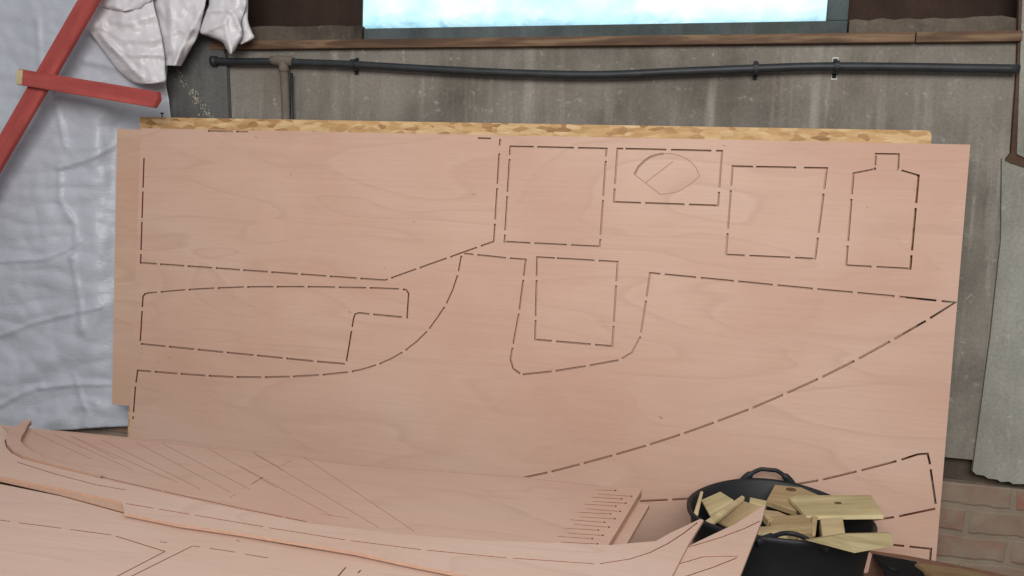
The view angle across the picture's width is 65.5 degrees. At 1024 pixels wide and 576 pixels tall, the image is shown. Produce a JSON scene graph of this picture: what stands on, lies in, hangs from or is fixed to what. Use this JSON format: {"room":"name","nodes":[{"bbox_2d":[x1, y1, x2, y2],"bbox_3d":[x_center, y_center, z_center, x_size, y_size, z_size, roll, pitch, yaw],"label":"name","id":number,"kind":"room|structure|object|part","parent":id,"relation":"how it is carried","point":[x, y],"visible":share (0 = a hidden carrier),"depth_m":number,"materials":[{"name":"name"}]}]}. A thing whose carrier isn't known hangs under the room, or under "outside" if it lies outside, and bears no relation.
{"room":"shipyard hall","nodes":[
{"label":"shipyard hall","id":0,"kind":"room"},
{"bbox_2d":[166,5,231,118],"bbox_3d":[-1.069,-0.577,2.651,0.300,0.711,0.022,4,6,13],"label":"wall pier","id":1,"kind":"object","parent":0,"point":[196,88],"visible":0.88,"depth_m":2.62,"materials":[{"name":"concrete"}]},
{"bbox_2d":[205,0,361,26],"bbox_3d":[-1.590,-1.347,2.877,2.396,0.993,0.100,4,6,13],"label":"wall","id":2,"kind":"structure","parent":0,"point":[287,13],"depth_m":2.64,"materials":[{"name":"brown wood"}]},
{"bbox_2d":[62,0,1023,575],"bbox_3d":[-0.150,-0.034,2.552,5.500,1.766,0.168,4,6,13],"label":"wall","id":3,"kind":"structure","parent":0,"point":[974,110],"depth_m":2.22,"materials":[{"name":"concrete"}]},
{"bbox_2d":[0,0,254,430],"bbox_3d":[-1.610,-0.300,2.721,1.584,1.785,0.148,4,6,13],"label":"plastic sheeting","id":4,"kind":"object","parent":3,"relation":"attached to","point":[58,183],"visible":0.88,"depth_m":2.72,"materials":[{"name":"white plastic"}]},
{"bbox_2d":[0,0,100,172],"bbox_3d":[-1.577,-0.579,2.585,0.634,0.840,0.016,4,6,13],"label":"batten","id":5,"kind":"object","parent":4,"relation":"attached to","point":[82,11],"visible":0.83,"depth_m":2.54,"materials":[{"name":"red wood"}]},
{"bbox_2d":[16,69,161,107],"bbox_3d":[-1.342,-0.629,2.504,0.543,0.120,0.020,4,6,13],"label":"batten","id":6,"kind":"object","parent":5,"relation":"attached to","point":[124,94],"visible":1,"depth_m":2.49,"materials":[{"name":"red wood"}]},
{"bbox_2d":[250,25,364,40],"bbox_3d":[-0.997,-0.839,2.675,1.103,0.052,0.095,4,6,13],"label":"trim","id":7,"kind":"structure","parent":3,"relation":"attached to","point":[326,32],"depth_m":2.54,"materials":[{"name":"concrete"}]},
{"bbox_2d":[210,32,914,50],"bbox_3d":[0.046,-0.730,2.374,2.116,0.027,0.040,4,6,13],"label":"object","id":8,"kind":"structure","parent":3,"relation":"attached to","point":[875,37],"depth_m":2.31,"materials":[{"name":"brown wood"}]},
{"bbox_2d":[362,0,848,38],"bbox_3d":[0.235,-1.037,2.355,1.446,0.602,0.065,4,6,13],"label":"window","id":9,"kind":"structure","parent":3,"relation":"in","point":[381,19],"depth_m":2.35,"materials":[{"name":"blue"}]},
{"bbox_2d":[209,56,1020,119],"bbox_3d":[0.161,-0.490,2.345,2.352,0.393,0.048,4,6,13],"label":"pipe","id":10,"kind":"object","parent":3,"relation":"attached to","point":[283,62],"visible":0.99,"depth_m":2.29,"materials":[{"name":"metal"}]},
{"bbox_2d":[847,16,1016,32],"bbox_3d":[1.135,-0.705,2.171,0.421,0.045,0.095,4,6,13],"label":"trim","id":11,"kind":"structure","parent":3,"relation":"attached to","point":[980,23],"depth_m":2.12,"materials":[{"name":"concrete"}]},
{"bbox_2d":[914,31,1022,43],"bbox_3d":[1.198,-0.659,2.101,0.252,0.027,0.040,4,6,13],"label":"trim","id":12,"kind":"structure","parent":3,"relation":"attached to","point":[951,37],"depth_m":2.08,"materials":[{"name":"brown wood"}]},
{"bbox_2d":[1005,0,1023,166],"bbox_3d":[1.331,-0.567,2.075,0.064,0.504,0.014,4,6,13],"label":"trim","id":13,"kind":"structure","parent":3,"relation":"attached to","point":[1012,157],"depth_m":2.08,"materials":[{"name":"black metal"}]},
{"bbox_2d":[847,0,1016,21],"bbox_3d":[1.779,-1.140,2.079,1.666,0.993,0.100,4,6,13],"label":"wall","id":14,"kind":"structure","parent":0,"point":[868,10],"depth_m":2.21,"materials":[{"name":"brown wood"}]},
{"bbox_2d":[907,454,1023,486],"bbox_3d":[-0.161,0.410,2.620,5.500,0.070,0.115,4,6,13],"label":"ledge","id":15,"kind":"structure","parent":0,"point":[954,468],"depth_m":2.23,"materials":[{"name":"grey concrete"}]},
{"bbox_2d":[971,158,1023,483],"bbox_3d":[1.480,0.089,2.097,0.420,0.899,0.012,4,6,13],"label":"sheet","id":16,"kind":"object","parent":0,"point":[999,442],"visible":1,"depth_m":2.14,"materials":[{"name":"concrete"}]},
{"bbox_3d":[-0.472,1.054,0.822,7.000,0.100,4.200,4,6,13],"label":"floor","id":17,"kind":"structure","parent":0,"visible":0},
{"bbox_2d":[0,482,122,512],"bbox_3d":[-0.595,0.705,1.606,1.360,0.438,0.560,4,6,13],"label":"workbench","id":18,"kind":"object","parent":17,"relation":"on","point":[2,483],"visible":0.02,"depth_m":1.78,"materials":[{"name":"wood"}]},
{"bbox_2d":[60,495,648,547],"bbox_3d":[-0.469,0.470,1.766,1.500,0.010,0.447,4,6,13],"label":"plywood board","id":19,"kind":"object","parent":18,"relation":"on","point":[625,536],"visible":0.1,"depth_m":1.69,"materials":[{"name":"wood"}]},
{"bbox_2d":[610,493,641,544],"bbox_3d":[-0.572,0.454,1.790,1.699,0.010,0.433,3,5,10],"label":"plywood board","id":20,"kind":"object","parent":19,"relation":"on","point":[638,499],"visible":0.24,"depth_m":1.70,"materials":[{"name":"wood"}]},
{"bbox_2d":[0,479,122,511],"bbox_3d":[-0.957,0.437,1.719,1.145,0.006,0.127,5,6,25],"label":"plywood board","id":21,"kind":"object","parent":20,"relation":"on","point":[111,505],"visible":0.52,"depth_m":1.68,"materials":[{"name":"pale plywood"}]},
{"bbox_2d":[0,420,641,544],"bbox_3d":[-0.594,0.434,1.835,1.736,0.018,0.462,4,6,13],"label":"plywood board","id":22,"kind":"object","parent":20,"relation":"on","point":[398,500],"depth_m":1.79,"materials":[{"name":"wood"}]},
{"bbox_3d":[-1.163,0.398,1.957,0.103,0.012,0.593,-3,7,-44],"label":"plywood strip","id":23,"kind":"part","parent":22,"relation":"part of","materials":[{"name":"beige wood"}]},
{"bbox_2d":[0,426,702,575],"bbox_3d":[-0.621,0.445,1.715,2.000,0.006,0.446,4,6,15],"label":"plywood board","id":24,"kind":"object","parent":22,"relation":"on","point":[663,556],"visible":0.99,"depth_m":1.51,"materials":[{"name":"wood"}]},
{"bbox_3d":[-0.523,0.507,1.330,1.275,0.014,0.499,4,6,13],"label":"plywood board","id":25,"kind":"object","parent":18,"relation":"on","visible":0},
{"bbox_2d":[0,484,450,575],"bbox_3d":[-0.590,0.490,1.368,1.544,0.006,0.561,4,6,13],"label":"plywood board","id":26,"kind":"object","parent":25,"relation":"on","point":[42,534],"visible":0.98,"depth_m":1.45,"materials":[{"name":"wood"}]},
{"bbox_2d":[674,506,764,575],"bbox_3d":[0.337,0.509,1.497,0.192,0.006,0.726,5,6,24],"label":"plywood board","id":27,"kind":"object","parent":26,"relation":"on","point":[726,552],"visible":0.9,"depth_m":1.53,"materials":[{"name":"beige wood"}]},
{"bbox_2d":[128,117,931,545],"bbox_3d":[-0.102,0.191,2.375,2.385,1.364,0.098,4,6,13],"label":"board","id":28,"kind":"object","parent":17,"relation":"on","point":[516,129],"visible":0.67,"depth_m":2.29,"materials":[{"name":"beige wood"}]},
{"bbox_2d":[687,467,877,575],"bbox_3d":[0.636,0.717,1.936,0.435,0.449,0.430,4,6,13],"label":"tub","id":29,"kind":"object","parent":17,"relation":"on","point":[770,555],"visible":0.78,"depth_m":1.76,"materials":[{"name":"black plastic"}]},
{"bbox_2d":[694,491,702,515],"bbox_3d":[0.452,0.527,1.936,0.017,0.065,0.052,6,6,33],"label":"timber offcut","id":30,"kind":"object","parent":29,"relation":"in","point":[697,507],"visible":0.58,"depth_m":1.93,"materials":[{"name":"brown wood"}]},
{"bbox_2d":[701,492,733,516],"bbox_3d":[0.514,0.541,1.974,0.071,0.046,0.084,1,5,-10],"label":"timber offcut","id":31,"kind":"object","parent":29,"relation":"in","point":[713,504],"visible":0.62,"depth_m":1.98,"materials":[{"name":"brown wood"}]},
{"bbox_2d":[706,496,744,524],"bbox_3d":[0.514,0.541,1.930,0.142,0.055,0.019,-2,7,-39],"label":"timber offcut","id":32,"kind":"object","parent":29,"relation":"in","point":[718,516],"visible":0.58,"depth_m":1.92,"materials":[{"name":"brown wood"}]},
{"bbox_2d":[717,501,760,527],"bbox_3d":[0.558,0.562,1.966,0.116,0.060,0.070,-2,7,-39],"label":"timber offcut","id":33,"kind":"object","parent":29,"relation":"in","point":[744,509],"visible":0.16,"depth_m":1.96,"materials":[{"name":"brown wood"}]},
{"bbox_2d":[749,498,766,509],"bbox_3d":[0.619,0.547,2.006,0.042,0.029,0.030,5,6,27],"label":"timber offcut","id":34,"kind":"object","parent":29,"relation":"in","point":[759,502],"visible":0.58,"depth_m":2.00,"materials":[{"name":"brown wood"}]},
{"bbox_3d":[0.681,0.502,2.118,0.148,0.052,0.014,3,5,10],"label":"handle","id":35,"kind":"part","parent":29,"relation":"part of","materials":[{"name":"black plastic"}]},
{"bbox_2d":[757,526,787,538],"bbox_3d":[0.607,0.575,1.853,0.075,0.043,0.032,4,6,13],"label":"timber offcut","id":36,"kind":"object","parent":29,"relation":"in","point":[762,531],"visible":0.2,"depth_m":1.85,"materials":[{"name":"brown wood"}]},
{"bbox_2d":[769,515,811,539],"bbox_3d":[0.660,0.564,1.875,0.109,0.042,0.091,3,5,8],"label":"timber offcut","id":37,"kind":"object","parent":36,"relation":"on","point":[804,524],"visible":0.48,"depth_m":1.88,"materials":[{"name":"brown wood"}]},
{"bbox_2d":[811,516,817,537],"bbox_3d":[0.704,0.566,1.866,0.018,0.055,0.068,5,6,24],"label":"timber offcut","id":38,"kind":"object","parent":37,"relation":"on","point":[814,518],"visible":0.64,"depth_m":1.86,"materials":[{"name":"brown wood"}]},
{"bbox_2d":[789,495,883,519],"bbox_3d":[0.782,0.530,1.932,0.199,0.045,0.106,3,5,10],"label":"timber offcut","id":39,"kind":"object","parent":37,"relation":"on","point":[848,507],"visible":1,"depth_m":1.92,"materials":[{"name":"brown wood"}]},
{"bbox_2d":[762,510,785,525],"bbox_3d":[0.638,0.561,1.926,0.071,0.020,0.069,3,6,13],"label":"timber offcut","id":40,"kind":"object","parent":29,"relation":"in","point":[766,519],"visible":0.46,"depth_m":1.93,"materials":[{"name":"brown wood"}]},
{"bbox_2d":[767,485,816,514],"bbox_3d":[0.710,0.537,2.019,0.120,0.040,0.112,7,7,42],"label":"timber offcut","id":41,"kind":"object","parent":29,"relation":"in","point":[778,499],"visible":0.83,"depth_m":2.02,"materials":[{"name":"brown wood"}]},
{"bbox_3d":[0.609,0.552,1.735,0.157,0.028,0.056,4,6,13],"label":"handle","id":42,"kind":"part","parent":29,"relation":"part of","materials":[{"name":"black rubber"}]},
{"bbox_2d":[819,517,844,536],"bbox_3d":[0.746,0.569,1.856,0.052,0.060,0.078,3,5,13],"label":"timber offcut","id":43,"kind":"object","parent":29,"relation":"in","point":[827,526],"visible":0.52,"depth_m":1.85,"materials":[{"name":"brown wood"}]},
{"bbox_2d":[805,532,892,552],"bbox_3d":[0.719,0.539,1.697,0.227,0.031,0.096,1,6,-17],"label":"timber offcut","id":44,"kind":"object","parent":29,"relation":"on","point":[851,542],"visible":1,"depth_m":1.68,"materials":[{"name":"brown wood"}]},
{"bbox_2d":[864,552,871,572],"bbox_3d":[0.875,0.679,1.972,0.028,0.049,0.021,4,6,13],"label":"scrap","id":45,"kind":"object","parent":29,"relation":"in","point":[867,565],"visible":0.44,"depth_m":1.97,"materials":[{"name":"wood"}]},
{"bbox_2d":[915,563,989,575],"bbox_3d":[1.080,0.764,1.918,0.191,0.144,0.100,4,6,13],"label":"plank","id":46,"kind":"object","parent":17,"relation":"on","point":[928,570],"visible":1,"depth_m":1.95,"materials":[{"name":"wood"}]},
{"bbox_2d":[873,554,924,575],"bbox_3d":[0.957,0.695,1.956,0.120,0.031,0.107,4,6,13],"label":"scrap","id":47,"kind":"object","parent":46,"relation":"on","point":[891,566],"visible":1,"depth_m":1.97,"materials":[{"name":"black rubber"}]},
{"bbox_3d":[-0.080,0.828,2.331,2.300,0.099,0.066,4,6,13],"label":"bearer","id":48,"kind":"object","parent":17,"relation":"on","visible":0},
{"bbox_2d":[129,128,969,560],"bbox_3d":[-0.053,0.166,2.339,2.451,1.228,0.081,4,6,13],"label":"plywood sheet","id":49,"kind":"object","parent":48,"relation":"on","point":[360,205],"visible":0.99,"depth_m":2.28,"materials":[{"name":"beige wood"}]},
{"bbox_2d":[112,129,916,519],"bbox_3d":[-0.153,0.145,2.371,2.429,1.195,0.076,4,6,13],"label":"plywood sheet","id":50,"kind":"object","parent":49,"relation":"on","point":[128,140],"visible":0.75,"depth_m":2.61,"materials":[{"name":"pale plywood"}]},
{"bbox_2d":[863,550,1008,575],"bbox_3d":[1.086,0.779,2.009,0.387,0.187,0.025,4,6,13],"label":"plank","id":51,"kind":"object","parent":48,"relation":"on","point":[875,569],"visible":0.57,"depth_m":2.02,"materials":[{"name":"brown wood"}]}
]}

